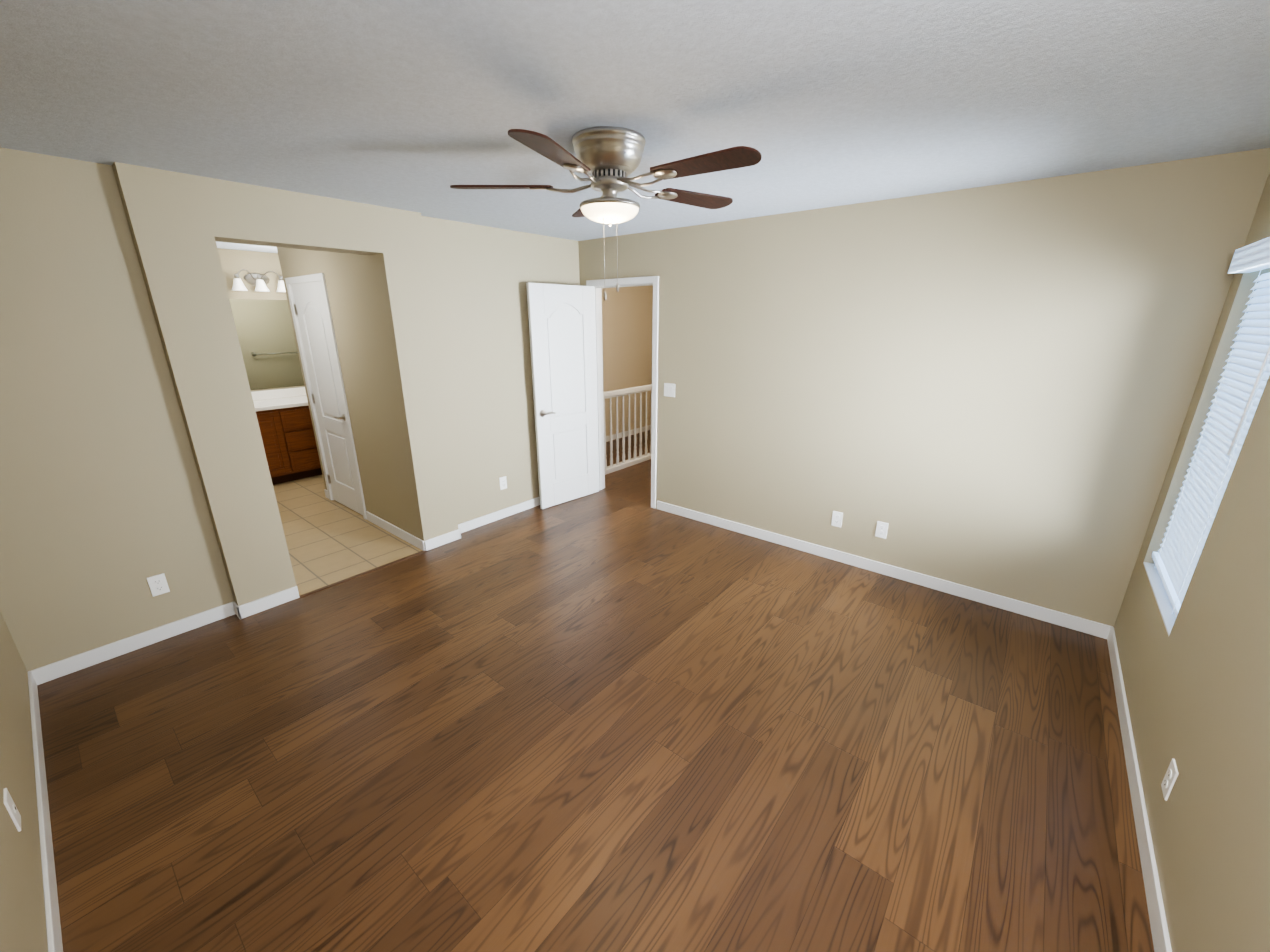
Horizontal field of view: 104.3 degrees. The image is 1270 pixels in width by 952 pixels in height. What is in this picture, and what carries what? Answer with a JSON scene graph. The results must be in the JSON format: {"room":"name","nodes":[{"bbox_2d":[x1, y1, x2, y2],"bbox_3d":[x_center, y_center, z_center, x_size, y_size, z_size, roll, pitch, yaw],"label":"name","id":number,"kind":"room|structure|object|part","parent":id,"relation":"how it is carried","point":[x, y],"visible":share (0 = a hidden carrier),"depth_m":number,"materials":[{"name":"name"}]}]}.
{"room":"empty bedroom","nodes":[
{"label":"empty bedroom","id":0,"kind":"room"},
{"bbox_2d":[0,612,47,951],"bbox_3d":[-1.473,0.293,0.817,4.310,2.440,0.140,14,22,37],"label":"wall","id":1,"kind":"structure","parent":0,"point":[22,918],"depth_m":1.55,"materials":[{"name":"beige paint"}]},
{"bbox_2d":[4,788,20,831],"bbox_3d":[-1.871,1.003,1.486,0.072,0.116,0.009,14,22,37],"label":"outlet","id":2,"kind":"object","parent":1,"relation":"attached to","point":[11,808],"visible":0.98,"depth_m":1.48,"materials":[{"name":"white plastic"}]},
{"bbox_2d":[28,669,62,951],"bbox_3d":[-1.379,1.408,1.194,4.190,0.085,0.012,14,22,37],"label":"baseboard","id":3,"kind":"structure","parent":1,"relation":"attached to","point":[53,926],"depth_m":1.71,"materials":[{"name":"white wood"}]},
{"bbox_2d":[217,248,304,391],"bbox_3d":[-4.320,-1.202,5.516,0.120,2.440,4.170,14,22,37],"label":"wall","id":4,"kind":"structure","parent":0,"point":[233,262],"depth_m":5.34,"materials":[{"name":"beige paint"}]},
{"bbox_2d":[232,269,285,291],"bbox_3d":[-4.053,-2.108,5.330,0.170,0.214,0.540,14,22,37],"label":"sconce","id":5,"kind":"object","parent":4,"relation":"attached to","point":[259,281],"visible":0.96,"depth_m":5.31,"materials":[{"name":"white glass"}]},
{"bbox_2d":[229,299,303,389],"bbox_3d":[-4.125,-1.482,5.571,0.008,0.960,2.750,14,22,37],"label":"vanity mirror","id":6,"kind":"object","parent":4,"relation":"attached to","point":[266,336],"visible":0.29,"depth_m":5.55,"materials":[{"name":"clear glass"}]},
{"bbox_2d":[251,387,305,398],"bbox_3d":[-4.119,-0.957,5.733,0.021,0.100,2.870,14,22,37],"label":"backsplash","id":7,"kind":"structure","parent":4,"relation":"attached to","point":[282,393],"depth_m":5.71,"materials":[{"name":"white stone"}]},
{"bbox_2d":[0,147,579,671],"bbox_3d":[-1.778,-0.576,3.548,0.210,2.440,3.910,14,22,37],"label":"wall","id":8,"kind":"structure","parent":0,"point":[132,453],"depth_m":2.65,"materials":[{"name":"beige paint"}]},
{"bbox_2d":[36,602,231,682],"bbox_3d":[-2.725,0.909,2.765,0.020,0.085,0.800,14,22,37],"label":"baseboard","id":9,"kind":"structure","parent":8,"relation":"attached to","point":[75,663],"depth_m":2.71,"materials":[{"name":"white wood"}]},
{"bbox_2d":[147,573,169,596],"bbox_3d":[-2.663,0.609,2.759,0.011,0.116,0.072,14,22,37],"label":"outlet","id":10,"kind":"object","parent":8,"relation":"attached to","point":[156,586],"visible":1,"depth_m":2.76,"materials":[{"name":"white plastic"}]},
{"bbox_2d":[232,586,299,618],"bbox_3d":[-2.314,0.795,3.121,0.022,0.085,0.322,14,22,37],"label":"baseboard","id":11,"kind":"structure","parent":8,"relation":"attached to","point":[259,605],"depth_m":3.10,"materials":[{"name":"white wood"}]},
{"bbox_2d":[426,525,463,549],"bbox_3d":[-1.550,0.512,4.011,0.022,0.085,0.292,14,22,37],"label":"baseboard","id":12,"kind":"structure","parent":8,"relation":"attached to","point":[446,538],"depth_m":4.01,"materials":[{"name":"white wood"}]},
{"bbox_2d":[458,497,539,531],"bbox_3d":[-1.025,0.279,4.745,0.020,0.085,1.590,14,22,37],"label":"baseboard","id":13,"kind":"structure","parent":8,"relation":"attached to","point":[483,520],"depth_m":4.50,"materials":[{"name":"white wood"}]},
{"bbox_2d":[499,476,506,489],"bbox_3d":[-1.194,0.064,4.472,0.011,0.116,0.072,14,22,37],"label":"outlet","id":14,"kind":"object","parent":8,"relation":"attached to","point":[503,480],"visible":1,"depth_m":4.47,"materials":[{"name":"white plastic"}]},
{"bbox_2d":[277,247,410,533],"bbox_3d":[-2.458,-0.793,4.231,1.750,2.440,0.120,14,22,37],"label":"wall","id":15,"kind":"structure","parent":0,"point":[351,293],"depth_m":3.92,"materials":[{"name":"beige paint"}]},
{"bbox_2d":[285,273,366,519],"bbox_3d":[-2.733,-0.695,4.498,0.842,2.091,0.152,14,22,37],"label":"door frame","id":16,"kind":"structure","parent":15,"relation":"attached to","point":[311,278],"depth_m":4.37,"materials":[{"name":"white wood"}]},
{"bbox_2d":[291,281,362,514],"bbox_3d":[-2.760,-0.665,4.478,0.728,2.030,0.150,14,22,37],"label":"closet door leaf","id":17,"kind":"structure","parent":15,"relation":"in","point":[310,309],"depth_m":4.45,"materials":[{"name":"white wood"}]},
{"bbox_3d":[-2.559,-0.525,4.349,0.150,0.066,0.150,14,22,37],"label":"lever handle","id":18,"kind":"part","parent":17,"relation":"part of","materials":[{"name":"silver metal"}]},
{"bbox_2d":[366,511,427,550],"bbox_3d":[-2.043,0.457,4.186,1.015,0.085,0.015,14,22,37],"label":"baseboard","id":19,"kind":"structure","parent":15,"relation":"attached to","point":[400,533],"depth_m":4.13,"materials":[{"name":"white wood"}]},
{"bbox_2d":[273,475,422,595],"bbox_3d":[-3.027,0.281,4.878,3.420,0.001,4.170,14,22,37],"label":"floor","id":20,"kind":"structure","parent":0,"point":[328,542],"depth_m":4.10,"materials":[{"name":"beige tile"}]},
{"bbox_2d":[256,403,321,484],"bbox_3d":[-3.906,-0.423,5.720,0.571,0.830,2.850,14,22,37],"label":"bathroom vanity","id":21,"kind":"object","parent":20,"relation":"on","point":[287,431],"depth_m":5.43,"materials":[{"name":"brown wood"}]},
{"bbox_2d":[253,395,307,410],"bbox_3d":[-3.903,-0.836,5.586,0.579,0.040,2.870,14,22,37],"label":"countertop","id":22,"kind":"structure","parent":21,"relation":"on","point":[296,400],"depth_m":5.43,"materials":[{"name":"white stone"}]},
{"bbox_2d":[37,430,1153,951],"bbox_3d":[0.355,0.538,4.071,5.590,0.001,7.140,14,22,37],"label":"floor","id":23,"kind":"structure","parent":0,"point":[617,714],"depth_m":2.03,"materials":[{"name":"brown wood"}]},
{"bbox_2d":[299,550,426,597],"bbox_3d":[-1.931,0.694,3.575,0.032,0.004,0.880,14,22,37],"label":"trim","id":24,"kind":"structure","parent":23,"relation":"on","point":[353,577],"depth_m":3.52,"materials":[{"name":"brown"}]},
{"bbox_2d":[603,384,651,474],"bbox_3d":[0.267,-0.780,6.431,0.110,1.080,2.750,14,22,37],"label":"railing","id":25,"kind":"object","parent":23,"relation":"on","point":[624,463],"visible":0.38,"depth_m":6.01,"materials":[{"name":"white wood"}]},
{"bbox_3d":[0.235,-1.130,6.279,0.064,0.070,2.650,14,22,37],"label":"handrail","id":26,"kind":"part","parent":25,"relation":"part of","materials":[{"name":"white wood"}]},
{"bbox_3d":[0.235,-0.280,6.550,0.100,0.055,2.650,14,22,37],"label":"shoe rail","id":27,"kind":"part","parent":25,"relation":"part of","materials":[{"name":"white wood"}]},
{"bbox_2d":[601,286,652,435],"bbox_3d":[-0.497,-1.676,7.005,0.120,2.440,3.090,14,22,37],"label":"wall","id":28,"kind":"structure","parent":0,"point":[627,322],"depth_m":7.34,"materials":[{"name":"paint"}]},
{"bbox_2d":[606,425,649,441],"bbox_3d":[-0.497,-0.523,7.264,0.012,0.085,2.930,14,22,37],"label":"baseboard","id":29,"kind":"structure","parent":28,"relation":"attached to","point":[648,427],"depth_m":7.69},
{"bbox_2d":[0,0,1269,252],"bbox_3d":[-0.417,-2.054,4.004,8.020,0.100,7.600,14,22,37],"label":"ceiling","id":30,"kind":"structure","parent":0,"point":[420,106],"depth_m":1.59,"materials":[{"name":"white paint"}]},
{"bbox_2d":[450,126,761,300],"bbox_3d":[-0.062,-1.060,2.065,1.230,0.619,1.283,14,22,37],"label":"ceiling fan","id":31,"kind":"object","parent":30,"relation":"hanging from","point":[607,161],"visible":1,"depth_m":1.93,"materials":[{"name":"brown wood"}]},
{"bbox_2d":[592,168,626,177],"bbox_3d":[-0.106,-1.238,2.044,0.144,0.026,0.144,14,22,37],"label":"vent","id":32,"kind":"object","parent":31,"relation":"attached to","point":[596,172],"depth_m":1.98,"materials":[{"name":"silver metal"}]},
{"bbox_3d":[-0.106,-1.101,2.087,0.244,0.056,0.244,14,22,37],"label":"lamp shade","id":33,"kind":"part","parent":31,"relation":"part of","materials":[{"name":"white glass"}]},
{"bbox_2d":[578,148,1269,626],"bbox_3d":[1.084,-0.656,3.797,4.310,2.440,0.120,14,22,37],"label":"wall","id":34,"kind":"structure","parent":0,"point":[988,388],"depth_m":3.00,"materials":[{"name":"beige paint"}]},
{"bbox_2d":[586,276,658,507],"bbox_3d":[-0.085,-0.779,4.761,0.842,2.091,0.152,14,22,37],"label":"door frame","id":35,"kind":"structure","parent":34,"relation":"attached to","point":[653,281],"depth_m":4.64,"materials":[{"name":"white wood"}]},
{"bbox_2d":[526,283,598,508],"bbox_3d":[-0.647,-0.729,4.683,0.150,2.030,0.722,17,24,42],"label":"bedroom door","id":36,"kind":"structure","parent":35,"relation":"attached to","point":[562,337],"depth_m":4.63,"materials":[{"name":"white wood"}]},
{"bbox_3d":[-0.828,-0.583,4.538,0.150,0.066,0.150,17,24,42],"label":"lever handle","id":37,"kind":"part","parent":36,"relation":"part of","materials":[{"name":"silver metal"}]},
{"bbox_2d":[664,383,674,396],"bbox_3d":[0.303,-0.757,4.347,0.118,0.116,0.010,14,22,37],"label":"light switch","id":38,"kind":"object","parent":34,"relation":"attached to","point":[669,389],"visible":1,"depth_m":4.34,"materials":[{"name":"white plastic"}]},
{"bbox_2d":[831,511,842,527],"bbox_3d":[1.501,0.321,3.665,0.072,0.116,0.011,14,22,37],"label":"outlet","id":39,"kind":"object","parent":34,"relation":"attached to","point":[837,516],"visible":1,"depth_m":3.66,"materials":[{"name":"white plastic"}]},
{"bbox_2d":[875,521,888,538],"bbox_3d":[1.739,0.380,3.479,0.072,0.116,0.011,14,22,37],"label":"outlet","id":40,"kind":"object","parent":34,"relation":"attached to","point":[881,533],"visible":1,"depth_m":3.48,"materials":[{"name":"white plastic"}]},
{"bbox_2d":[657,501,1107,637],"bbox_3d":[1.449,0.583,3.789,3.198,0.085,0.012,14,22,37],"label":"baseboard","id":41,"kind":"structure","parent":34,"relation":"attached to","point":[1076,623],"depth_m":3.43,"materials":[{"name":"white wood"}]},
{"bbox_2d":[1114,172,1269,951],"bbox_3d":[1.525,0.247,0.962,0.140,2.440,4.170,14,22,37],"label":"wall","id":42,"kind":"structure","parent":0,"point":[1197,684],"depth_m":1.52,"materials":[{"name":"beige paint"}]},
{"bbox_2d":[1104,625,1171,951],"bbox_3d":[1.482,1.348,1.383,0.012,0.085,3.880,14,22,37],"label":"baseboard","id":43,"kind":"structure","parent":42,"relation":"attached to","point":[1154,899],"depth_m":1.76,"materials":[{"name":"white wood"}]},
{"bbox_2d":[1143,562,1175,635],"bbox_3d":[2.393,0.546,2.216,0.085,0.008,0.800,14,22,37],"label":"window sill","id":44,"kind":"structure","parent":42,"relation":"attached to","point":[1164,604],"depth_m":2.22,"materials":[{"name":"white wood"}]},
{"bbox_2d":[1161,758,1178,800],"bbox_3d":[1.763,1.000,1.627,0.011,0.116,0.072,14,22,37],"label":"outlet","id":45,"kind":"object","parent":42,"relation":"attached to","point":[1170,780],"visible":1,"depth_m":1.62,"materials":[{"name":"white plastic"}]},
{"bbox_2d":[1152,237,1269,616],"bbox_3d":[2.371,-0.179,2.005,0.122,1.438,0.796,14,22,37],"label":"window blinds","id":46,"kind":"object","parent":42,"relation":"attached to","point":[1198,500],"visible":0.79,"depth_m":2.05,"materials":[{"name":"white plastic"}]},
{"bbox_2d":[1227,345,1269,454],"bbox_3d":[2.139,-0.390,1.676,0.013,0.660,0.007,14,22,37],"label":"wand","id":47,"kind":"object","parent":46,"relation":"hanging from","point":[1249,401],"visible":1,"depth_m":1.72,"materials":[{"name":"white plastic"}]}
]}

